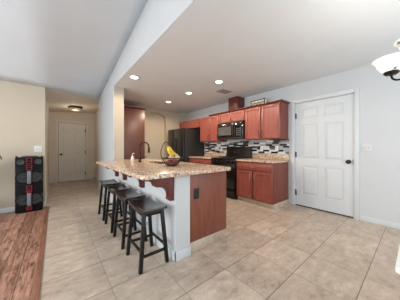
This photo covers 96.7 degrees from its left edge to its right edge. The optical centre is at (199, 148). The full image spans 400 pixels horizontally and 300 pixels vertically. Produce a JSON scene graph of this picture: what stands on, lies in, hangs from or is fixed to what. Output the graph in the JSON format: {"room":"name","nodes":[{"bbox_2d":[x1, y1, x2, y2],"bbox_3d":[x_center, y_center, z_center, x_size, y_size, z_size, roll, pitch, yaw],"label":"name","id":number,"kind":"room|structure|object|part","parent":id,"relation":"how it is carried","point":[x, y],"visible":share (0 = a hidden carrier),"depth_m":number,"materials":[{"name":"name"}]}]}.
{"room":"kitchen","nodes":[
{"label":"kitchen","id":0,"kind":"room"},
{"bbox_2d":[0,80,44,208],"bbox_3d":[-4.430,-0.069,2.465,3.450,2.420,0.120,0,0,-39],"label":"wall","id":1,"kind":"structure","parent":0,"point":[22,106],"depth_m":3.26,"materials":[{"name":"beige paint"}]},
{"bbox_2d":[0,183,48,213],"bbox_3d":[-5.314,1.099,3.561,3.464,0.085,2.964,0,0,-39],"label":"baseboard","id":2,"kind":"structure","parent":1,"relation":"attached to","point":[9,209],"depth_m":3.21,"materials":[{"name":"white wood"}]},
{"bbox_2d":[34,146,41,151],"bbox_3d":[-3.128,0.006,3.440,0.115,0.115,0.014,0,0,-39],"label":"light switch","id":3,"kind":"object","parent":1,"relation":"attached to","point":[36,148],"visible":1,"depth_m":3.44,"materials":[{"name":"plastic"}]},
{"bbox_2d":[0,207,44,299],"bbox_3d":[-2.416,1.191,0.004,3.460,0.100,6.260,0,0,-39],"label":"floor","id":4,"kind":"structure","parent":0,"point":[20,234],"depth_m":1.97,"materials":[{"name":"brown wood"}]},
{"bbox_2d":[15,156,42,213],"bbox_3d":[-3.114,0.637,3.258,0.366,1.009,0.254,0,0,-39],"label":"speaker","id":5,"kind":"object","parent":4,"relation":"on","point":[28,169],"visible":1,"depth_m":3.17},
{"bbox_2d":[45,91,97,199],"bbox_3d":[-3.562,-0.159,5.154,1.535,2.600,2.950,0,0,-39],"label":"wall","id":6,"kind":"structure","parent":0,"point":[91,119],"depth_m":6.00,"materials":[{"name":"paint"}]},
{"bbox_2d":[58,123,85,181],"bbox_3d":[-4.432,0.129,6.197,0.774,2.000,0.102,0,0,-39],"label":"door","id":7,"kind":"structure","parent":6,"relation":"in","point":[71,137],"depth_m":6.19,"materials":[{"name":"beige wood"}]},
{"bbox_2d":[56,120,87,182],"bbox_3d":[-4.426,0.103,6.187,0.900,2.075,0.016,0,0,-39],"label":"trim","id":8,"kind":"structure","parent":6,"relation":"attached to","point":[56,120],"depth_m":6.10,"materials":[{"name":"beige wood"}]},
{"bbox_2d":[49,177,97,183],"bbox_3d":[-3.799,1.099,5.457,1.281,0.085,1.940,0,0,-39],"label":"baseboard","id":9,"kind":"structure","parent":6,"relation":"attached to","point":[89,178],"depth_m":6.26,"materials":[{"name":"white wood"}]},
{"bbox_2d":[0,0,147,112],"bbox_3d":[-2.835,-1.938,1.656,4.900,1.478,9.350,0,0,-39],"label":"ceiling","id":10,"kind":"structure","parent":0,"point":[69,46],"depth_m":2.63,"materials":[{"name":"paint"}]},
{"bbox_2d":[68,106,82,111],"bbox_3d":[-3.736,-1.179,5.340,0.360,0.180,0.358,0,0,-39],"label":"hall ceiling light","id":11,"kind":"object","parent":10,"relation":"attached to","point":[74,108],"visible":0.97,"depth_m":5.25,"materials":[{"name":"white glass"}]},
{"bbox_3d":[-3.736,-1.165,5.340,0.316,0.072,0.314,0,0,-39],"label":"lamp shade","id":12,"kind":"part","parent":11,"relation":"part of","materials":[{"name":"white glass"}]},
{"bbox_2d":[98,0,193,251],"bbox_3d":[-0.472,-0.780,2.234,0.202,3.842,7.260,0,0,-39],"label":"wall","id":13,"kind":"structure","parent":0,"point":[157,16],"depth_m":2.45,"materials":[{"name":"white paint"}]},
{"bbox_2d":[113,170,126,179],"bbox_3d":[-1.365,0.402,2.935,0.294,0.254,0.075,0,0,-39],"label":"corbel","id":14,"kind":"object","parent":13,"relation":"attached to","point":[123,175],"visible":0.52,"depth_m":2.98,"materials":[{"name":"brown wood"}]},
{"bbox_2d":[127,175,144,187],"bbox_3d":[-0.885,0.402,2.346,0.294,0.254,0.075,0,0,-39],"label":"corbel","id":15,"kind":"object","parent":13,"relation":"attached to","point":[141,182],"visible":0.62,"depth_m":2.39,"materials":[{"name":"brown wood"}]},
{"bbox_2d":[122,210,190,261],"bbox_3d":[-0.948,1.091,2.791,0.199,0.100,2.453,0,0,-39],"label":"baseboard","id":16,"kind":"structure","parent":13,"relation":"attached to","point":[176,256],"depth_m":1.86,"materials":[{"name":"white wood"}]},
{"bbox_2d":[143,177,173,200],"bbox_3d":[-0.401,0.402,1.754,0.294,0.254,0.075,0,0,-39],"label":"corbel","id":17,"kind":"object","parent":13,"relation":"attached to","point":[167,184],"visible":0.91,"depth_m":1.77,"materials":[{"name":"brown wood"}]},
{"bbox_2d":[145,113,163,159],"bbox_3d":[-1.562,-0.109,6.029,1.200,2.500,0.080,0,0,-39],"label":"wall","id":18,"kind":"structure","parent":0,"point":[154,123],"depth_m":6.00,"materials":[{"name":"beige paint"}]},
{"bbox_2d":[124,105,184,159],"bbox_3d":[-1.613,-0.089,5.859,2.635,2.460,0.120,0,0,-39],"label":"wall","id":19,"kind":"structure","parent":0,"point":[172,120],"depth_m":6.20,"materials":[{"name":"beige paint"}]},
{"bbox_2d":[39,179,399,299],"bbox_3d":[-0.564,1.191,3.540,4.200,0.100,9.400,0,0,-39],"label":"floor","id":20,"kind":"structure","parent":0,"point":[289,251],"depth_m":1.81,"materials":[{"name":"tile"}]},
{"bbox_2d":[31,206,48,299],"bbox_3d":[-1.037,1.188,1.090,0.050,0.106,6.200,0,0,-39],"label":"trim","id":21,"kind":"structure","parent":20,"relation":"on","point":[39,266],"depth_m":1.76,"materials":[{"name":"brown wood"}]},
{"bbox_2d":[98,179,122,220],"bbox_3d":[-1.541,0.851,3.053,0.304,0.579,0.435,0,0,-39],"label":"bar stool","id":22,"kind":"object","parent":20,"relation":"on","point":[104,183],"visible":0.78,"depth_m":2.99,"materials":[{"name":"black paint"}]},
{"bbox_3d":[-1.737,0.869,3.114,0.094,0.545,0.043,0,0,-10],"label":"leg","id":23,"kind":"part","parent":22,"relation":"part of","materials":[{"name":"black paint"}]},
{"bbox_3d":[-1.521,0.869,2.849,0.043,0.545,0.094,0,0,21],"label":"leg","id":24,"kind":"part","parent":22,"relation":"part of","materials":[{"name":"black paint"}]},
{"bbox_3d":[-1.541,0.592,3.053,0.245,0.060,0.435,0,0,-39],"label":"seat","id":25,"kind":"part","parent":22,"relation":"part of","materials":[{"name":"black paint"}]},
{"bbox_3d":[-1.345,0.869,2.992,0.094,0.545,0.043,0,0,-10],"label":"leg","id":26,"kind":"part","parent":22,"relation":"part of","materials":[{"name":"black paint"}]},
{"bbox_2d":[104,183,133,232],"bbox_3d":[-1.206,0.851,2.642,0.304,0.579,0.435,0,0,-39],"label":"bar stool","id":27,"kind":"object","parent":20,"relation":"on","point":[118,187],"visible":0.77,"depth_m":2.61,"materials":[{"name":"black paint"}]},
{"bbox_3d":[-1.402,0.869,2.703,0.094,0.545,0.043,0,0,-10],"label":"leg","id":28,"kind":"part","parent":27,"relation":"part of","materials":[{"name":"black paint"}]},
{"bbox_3d":[-1.186,0.869,2.438,0.043,0.545,0.094,0,0,21],"label":"leg","id":29,"kind":"part","parent":27,"relation":"part of","materials":[{"name":"black paint"}]},
{"bbox_3d":[-1.206,0.592,2.642,0.245,0.060,0.435,0,0,-39],"label":"seat","id":30,"kind":"part","parent":27,"relation":"part of","materials":[{"name":"black paint"}]},
{"bbox_2d":[113,189,147,249],"bbox_3d":[-0.890,0.851,2.255,0.304,0.579,0.435,0,0,-39],"label":"bar stool","id":31,"kind":"object","parent":20,"relation":"on","point":[124,196],"visible":0.84,"depth_m":2.21,"materials":[{"name":"black paint"}]},
{"bbox_3d":[-1.086,0.869,2.316,0.094,0.545,0.043,0,0,-10],"label":"leg","id":32,"kind":"part","parent":31,"relation":"part of","materials":[{"name":"black paint"}]},
{"bbox_3d":[-0.870,0.869,2.050,0.043,0.545,0.094,0,0,21],"label":"leg","id":33,"kind":"part","parent":31,"relation":"part of","materials":[{"name":"black paint"}]},
{"bbox_3d":[-0.890,0.592,2.255,0.245,0.060,0.435,0,0,-39],"label":"seat","id":34,"kind":"part","parent":31,"relation":"part of","materials":[{"name":"black paint"}]},
{"bbox_3d":[-0.911,0.869,2.459,0.043,0.545,0.094,0,0,21],"label":"leg","id":35,"kind":"part","parent":31,"relation":"part of","materials":[{"name":"black paint"}]},
{"bbox_2d":[124,106,145,159],"bbox_3d":[-2.054,0.005,5.015,0.855,2.271,0.629,0,0,-39],"label":"pantry cabinet","id":36,"kind":"object","parent":20,"relation":"on","point":[134,117],"visible":0.25,"depth_m":4.84,"materials":[{"name":"brown wood"}]},
{"bbox_3d":[-1.875,-1.110,4.794,0.855,0.040,0.060,0,0,-39],"label":"crown","id":37,"kind":"part","parent":36,"relation":"part of","materials":[{"name":"brown wood"}]},
{"bbox_2d":[126,196,168,274],"bbox_3d":[-0.555,0.851,1.857,0.304,0.579,0.435,0,0,-39],"label":"bar stool","id":38,"kind":"object","parent":20,"relation":"on","point":[145,207],"visible":1,"depth_m":1.79,"materials":[{"name":"black paint"}]},
{"bbox_3d":[-0.751,0.869,1.918,0.094,0.545,0.043,0,0,-10],"label":"leg","id":39,"kind":"part","parent":38,"relation":"part of","materials":[{"name":"black paint"}]},
{"bbox_3d":[-0.535,0.869,1.653,0.043,0.545,0.094,0,0,21],"label":"leg","id":40,"kind":"part","parent":38,"relation":"part of","materials":[{"name":"black paint"}]},
{"bbox_3d":[-0.555,0.592,1.857,0.245,0.060,0.435,0,0,-39],"label":"seat","id":41,"kind":"part","parent":38,"relation":"part of","materials":[{"name":"black paint"}]},
{"bbox_3d":[-0.576,0.869,2.061,0.043,0.545,0.094,0,0,21],"label":"leg","id":42,"kind":"part","parent":38,"relation":"part of","materials":[{"name":"black paint"}]},
{"bbox_3d":[-0.360,0.869,1.796,0.094,0.545,0.043,0,0,-10],"label":"leg","id":43,"kind":"part","parent":38,"relation":"part of","materials":[{"name":"black paint"}]},
{"bbox_2d":[168,128,203,161],"bbox_3d":[-0.486,0.265,5.828,0.876,1.752,0.903,0,0,-39],"label":"refrigerator","id":44,"kind":"object","parent":20,"relation":"on","point":[184,142],"visible":0.35,"depth_m":5.46,"materials":[{"name":"grey metal"}]},
{"bbox_3d":[-0.915,0.225,5.801,0.075,1.672,0.403,0,0,-39],"label":"door","id":45,"kind":"part","parent":44,"relation":"part of","materials":[{"name":"black metal"}]},
{"bbox_3d":[-0.627,0.225,5.449,0.075,1.672,0.494,0,0,-39],"label":"door","id":46,"kind":"part","parent":44,"relation":"part of","materials":[{"name":"black metal"}]},
{"bbox_2d":[189,158,210,164],"bbox_3d":[0.223,0.709,5.152,0.680,0.865,1.002,0,0,-39],"label":"base cabinet","id":47,"kind":"object","parent":20,"relation":"on","point":[191,160],"visible":0.2,"depth_m":4.94,"materials":[{"name":"brown wood"}]},
{"bbox_3d":[-0.160,0.372,5.161,0.024,0.138,0.478,0,0,-39],"label":"drawer","id":48,"kind":"part","parent":47,"relation":"part of","materials":[{"name":"brown wood"}]},
{"bbox_2d":[189,156,214,158],"bbox_3d":[0.234,0.256,5.159,0.654,0.039,1.004,0,0,-39],"label":"countertop","id":49,"kind":"structure","parent":47,"relation":"on","point":[200,157],"depth_m":5.20,"materials":[{"name":"beige stone"}]},
{"bbox_3d":[0.155,0.372,4.774,0.024,0.138,0.480,0,0,-39],"label":"drawer","id":50,"kind":"part","parent":47,"relation":"part of","materials":[{"name":"brown wood"}]},
{"bbox_2d":[190,171,225,252],"bbox_3d":[-0.561,0.709,2.937,0.588,0.864,2.139,0,0,-39],"label":"base cabinet","id":51,"kind":"object","parent":20,"relation":"on","point":[207,212],"visible":0.27,"depth_m":2.09,"materials":[{"name":"brown wood"}]},
{"bbox_2d":[96,159,230,179],"bbox_3d":[-0.820,0.255,2.856,1.190,0.040,2.507,0,0,-39],"label":"countertop","id":52,"kind":"structure","parent":51,"relation":"on","point":[148,169],"depth_m":2.10,"materials":[{"name":"beige stone"}]},
{"bbox_2d":[138,142,149,161],"bbox_3d":[-0.982,0.056,3.131,0.204,0.357,0.060,0,0,-24],"label":"kitchen faucet","id":53,"kind":"object","parent":52,"relation":"on","point":[140,158],"visible":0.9,"depth_m":3.10,"materials":[{"name":"black metal"}]},
{"bbox_3d":[-0.981,0.011,3.137,0.177,0.267,0.025,0,0,-28],"label":"spout","id":54,"kind":"part","parent":53,"relation":"part of","materials":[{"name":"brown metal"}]},
{"bbox_2d":[161,142,181,165],"bbox_3d":[-0.387,0.070,2.452,0.292,0.331,0.292,0,0,-39],"label":"fruit bowl","id":55,"kind":"object","parent":52,"relation":"on","point":[162,158],"visible":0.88,"depth_m":2.39,"materials":[{"name":"black metal"}]},
{"bbox_2d":[194,188,198,198],"bbox_3d":[-0.039,0.501,1.981,0.070,0.115,0.009,0,0,-39],"label":"wall outlet","id":56,"kind":"object","parent":51,"relation":"attached to","point":[196,191],"visible":1,"depth_m":1.98,"materials":[{"name":"black plastic"}]},
{"bbox_2d":[211,147,251,198],"bbox_3d":[0.750,0.548,4.426,0.723,1.185,0.767,0,0,-39],"label":"range","id":57,"kind":"object","parent":20,"relation":"on","point":[233,153],"visible":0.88,"depth_m":4.12,"materials":[{"name":"black metal"}]},
{"bbox_3d":[0.528,0.627,4.245,0.034,0.557,0.753,0,0,-39],"label":"oven door","id":58,"kind":"part","parent":57,"relation":"part of","materials":[{"name":"black ceramic"}]},
{"bbox_3d":[0.530,0.295,4.246,0.030,0.092,0.757,0,0,-39],"label":"control panel","id":59,"kind":"part","parent":57,"relation":"part of","materials":[{"name":"black ceramic"}]},
{"bbox_2d":[211,157,248,159],"bbox_3d":[0.778,0.236,4.449,0.650,0.018,0.767,0,0,-39],"label":"cooktop","id":60,"kind":"object","parent":57,"relation":"in","point":[212,158],"depth_m":4.21,"materials":[{"name":"black glass"}]},
{"bbox_3d":[0.530,1.007,4.246,0.030,0.188,0.753,0,0,-39],"label":"drawer","id":61,"kind":"part","parent":57,"relation":"part of","materials":[{"name":"black metal"}]},
{"bbox_2d":[237,161,288,209],"bbox_3d":[1.313,0.709,3.816,0.680,0.865,0.869,0,0,-39],"label":"base cabinet","id":62,"kind":"object","parent":20,"relation":"on","point":[262,184],"visible":0.98,"depth_m":3.55,"materials":[{"name":"brown wood"}]},
{"bbox_3d":[0.948,0.748,3.805,0.020,0.563,0.400,0,0,-39],"label":"door","id":63,"kind":"part","parent":62,"relation":"part of","materials":[{"name":"brown wood"}]},
{"bbox_3d":[1.083,0.372,3.636,0.024,0.138,0.833,0,0,-39],"label":"drawer","id":64,"kind":"part","parent":62,"relation":"part of","materials":[{"name":"brown wood"}]},
{"bbox_2d":[236,158,289,162],"bbox_3d":[1.328,0.256,3.818,0.654,0.039,0.888,0,0,-39],"label":"countertop","id":65,"kind":"structure","parent":62,"relation":"on","point":[249,159],"depth_m":3.58,"materials":[{"name":"beige stone"}]},
{"bbox_3d":[1.222,0.748,3.470,0.020,0.563,0.400,0,0,-39],"label":"door","id":66,"kind":"part","parent":62,"relation":"part of","materials":[{"name":"brown wood"}]},
{"bbox_2d":[395,245,399,273],"bbox_3d":[1.552,0.770,0.743,1.555,0.741,0.910,0,0,-39],"label":"dining table","id":67,"kind":"object","parent":20,"relation":"on","point":[397,266],"visible":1,"depth_m":0.62,"materials":[{"name":"white"}]},
{"bbox_2d":[114,0,399,113],"bbox_3d":[0.616,-1.339,3.096,2.970,0.080,7.220,0,0,-39],"label":"ceiling","id":68,"kind":"structure","parent":0,"point":[255,47],"depth_m":2.31,"materials":[{"name":"paint"}]},
{"bbox_2d":[129,75,139,78],"bbox_3d":[-1.192,-1.292,3.229,0.188,0.011,0.188,0,0,-39],"label":"recessed light","id":69,"kind":"object","parent":68,"relation":"in","point":[130,76],"visible":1,"depth_m":3.23,"materials":[{"name":"white"}]},
{"bbox_2d":[214,80,223,83],"bbox_3d":[0.368,-1.292,3.446,0.188,0.011,0.188,0,0,-39],"label":"recessed light","id":70,"kind":"object","parent":68,"relation":"in","point":[215,81],"visible":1,"depth_m":3.42,"materials":[{"name":"white"}]},
{"bbox_2d":[216,89,230,93],"bbox_3d":[0.546,-1.292,4.045,0.300,0.012,0.210,0,0,-39],"label":"ceiling vent","id":71,"kind":"object","parent":68,"relation":"in","point":[223,91],"visible":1,"depth_m":4.02,"materials":[{"name":"metal"}]},
{"bbox_2d":[372,39,399,80],"bbox_3d":[1.456,-0.829,1.067,0.628,0.939,0.625,0,0,-39],"label":"chandelier","id":72,"kind":"object","parent":68,"relation":"hanging from","point":[388,65],"visible":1,"depth_m":1.21,"materials":[{"name":"white glass"}]},
{"bbox_3d":[1.339,-0.582,1.245,0.200,0.092,0.200,0,0,-39],"label":"lamp shade","id":73,"kind":"part","parent":72,"relation":"part of","materials":[{"name":"white glass"}]},
{"bbox_3d":[1.235,-0.582,1.000,0.200,0.092,0.200,0,0,-39],"label":"lamp shade","id":74,"kind":"part","parent":72,"relation":"part of","materials":[{"name":"white glass"}]},
{"bbox_2d":[185,64,399,222],"bbox_3d":[1.702,-0.089,3.982,0.130,2.460,7.220,0,0,-39],"label":"wall","id":75,"kind":"structure","parent":0,"point":[379,95],"depth_m":2.73,"materials":[{"name":"white paint"}]},
{"bbox_2d":[180,118,199,128],"bbox_3d":[-0.248,-0.796,6.015,0.319,0.275,1.163,0,0,-39],"label":"upper cabinet","id":76,"kind":"object","parent":75,"relation":"attached to","point":[192,124],"visible":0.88,"depth_m":5.84,"materials":[{"name":"brown wood"}]},
{"bbox_3d":[-0.546,-0.795,6.144,0.020,0.248,0.564,0,0,-39],"label":"door","id":77,"kind":"part","parent":76,"relation":"part of","materials":[{"name":"brown wood"}]},
{"bbox_3d":[-0.183,-0.795,5.699,0.020,0.248,0.564,0,0,-39],"label":"door","id":78,"kind":"part","parent":76,"relation":"part of","materials":[{"name":"brown wood"}]},
{"bbox_2d":[200,117,208,141],"bbox_3d":[0.246,-0.568,5.380,0.356,0.733,0.443,0,0,-39],"label":"upper cabinet","id":79,"kind":"object","parent":75,"relation":"attached to","point":[204,122],"visible":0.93,"depth_m":5.31,"materials":[{"name":"brown wood"}]},
{"bbox_2d":[209,113,226,141],"bbox_3d":[0.500,-0.579,5.045,0.386,0.756,0.393,0,0,-39],"label":"upper cabinet","id":80,"kind":"object","parent":75,"relation":"attached to","point":[213,118],"visible":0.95,"depth_m":4.96,"materials":[{"name":"brown wood"}]},
{"bbox_3d":[0.387,-0.559,4.952,0.020,0.693,0.369,0,0,-39],"label":"door","id":81,"kind":"part","parent":80,"relation":"part of","materials":[{"name":"brown wood"}]},
{"bbox_2d":[219,108,244,123],"bbox_3d":[0.899,-0.809,4.574,0.363,0.296,0.838,0,0,-39],"label":"upper cabinet","id":82,"kind":"object","parent":75,"relation":"attached to","point":[234,115],"visible":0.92,"depth_m":4.42,"materials":[{"name":"brown wood"}]},
{"bbox_3d":[0.647,-0.789,4.634,0.020,0.233,0.402,0,0,-39],"label":"door","id":83,"kind":"part","parent":82,"relation":"part of","materials":[{"name":"brown wood"}]},
{"bbox_2d":[217,120,244,139],"bbox_3d":[0.858,-0.448,4.540,0.448,0.422,0.834,0,0,-39],"label":"microwave","id":84,"kind":"object","parent":82,"relation":"attached to","point":[235,130],"visible":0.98,"depth_m":4.37,"materials":[{"name":"black metal"}]},
{"bbox_3d":[0.660,-0.451,4.527,0.024,0.337,0.596,0,0,-39],"label":"door","id":85,"kind":"part","parent":84,"relation":"part of","materials":[{"name":"black glass"}]},
{"bbox_3d":[0.924,-0.451,4.205,0.022,0.337,0.223,0,0,-39],"label":"control panel","id":86,"kind":"part","parent":84,"relation":"part of","materials":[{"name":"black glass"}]},
{"bbox_3d":[0.783,-0.937,4.479,0.064,0.040,0.838,0,0,-39],"label":"crown","id":87,"kind":"part","parent":82,"relation":"part of","materials":[{"name":"brown wood"}]},
{"bbox_2d":[228,96,244,110],"bbox_3d":[0.940,-1.133,4.583,0.289,0.331,0.295,0,0,-39],"label":"duct cover","id":88,"kind":"object","parent":82,"relation":"on","point":[236,102],"visible":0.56,"depth_m":4.48,"materials":[{"name":"brown wood"}]},
{"bbox_3d":[0.907,-0.789,4.314,0.020,0.233,0.402,0,0,-39],"label":"door","id":89,"kind":"part","parent":82,"relation":"part of","materials":[{"name":"brown wood"}]},
{"bbox_2d":[205,139,288,159],"bbox_3d":[1.000,0.018,4.719,0.024,0.435,2.670,0,0,-39],"label":"backsplash","id":90,"kind":"structure","parent":75,"relation":"attached to","point":[211,148],"depth_m":4.24,"materials":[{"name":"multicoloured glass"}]},
{"bbox_2d":[244,104,264,139],"bbox_3d":[1.288,-0.579,4.078,0.386,0.756,0.418,0,0,-39],"label":"upper cabinet","id":91,"kind":"object","parent":75,"relation":"attached to","point":[252,113],"visible":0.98,"depth_m":3.96,"materials":[{"name":"brown wood"}]},
{"bbox_3d":[1.181,-0.937,3.991,0.064,0.040,0.418,0,0,-39],"label":"crown","id":92,"kind":"part","parent":91,"relation":"part of","materials":[{"name":"brown wood"}]},
{"bbox_3d":[1.175,-0.559,3.986,0.020,0.693,0.394,0,0,-39],"label":"door","id":93,"kind":"part","parent":91,"relation":"part of","materials":[{"name":"brown wood"}]},
{"bbox_2d":[251,98,265,105],"bbox_3d":[1.315,-1.033,4.021,0.024,0.150,0.380,0,0,-39],"label":"wall plaque","id":94,"kind":"object","parent":91,"relation":"on","point":[260,101],"visible":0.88,"depth_m":4.01,"materials":[{"name":"brown wood"}]},
{"bbox_2d":[260,99,289,139],"bbox_3d":[1.568,-0.579,3.736,0.386,0.756,0.462,0,0,-39],"label":"upper cabinet","id":95,"kind":"object","parent":75,"relation":"attached to","point":[274,114],"visible":1,"depth_m":3.62,"materials":[{"name":"brown wood"}]},
{"bbox_3d":[1.444,-0.559,3.656,0.020,0.693,0.404,0,0,-39],"label":"door","id":96,"kind":"part","parent":95,"relation":"part of","materials":[{"name":"brown wood"}]},
{"bbox_3d":[1.577,-0.937,3.743,0.363,0.040,0.462,0,0,-39],"label":"crown","id":97,"kind":"part","parent":95,"relation":"part of","materials":[{"name":"brown wood"}]},
{"bbox_2d":[295,94,352,217],"bbox_3d":[2.213,0.120,3.253,0.102,2.039,0.905,0,0,-39],"label":"door","id":98,"kind":"structure","parent":75,"relation":"in","point":[323,127],"depth_m":3.22,"materials":[{"name":"white wood"}]},
{"bbox_2d":[291,87,358,219],"bbox_3d":[2.256,0.082,3.289,0.146,2.118,1.055,0,0,-39],"label":"trim","id":99,"kind":"structure","parent":75,"relation":"attached to","point":[355,91],"depth_m":2.90,"materials":[{"name":"white wood"}]},
{"bbox_2d":[362,144,371,150],"bbox_3d":[2.597,-0.019,2.769,0.014,0.115,0.115,0,0,-39],"label":"light switch","id":100,"kind":"object","parent":75,"relation":"attached to","point":[365,147],"visible":1,"depth_m":2.77,"materials":[{"name":"plastic"}]},
{"bbox_2d":[360,215,399,229],"bbox_3d":[3.235,1.099,1.987,0.014,0.085,2.190,0,0,-39],"label":"baseboard","id":101,"kind":"structure","parent":75,"relation":"attached to","point":[362,218],"depth_m":2.65,"materials":[{"name":"white wood"}]}
]}

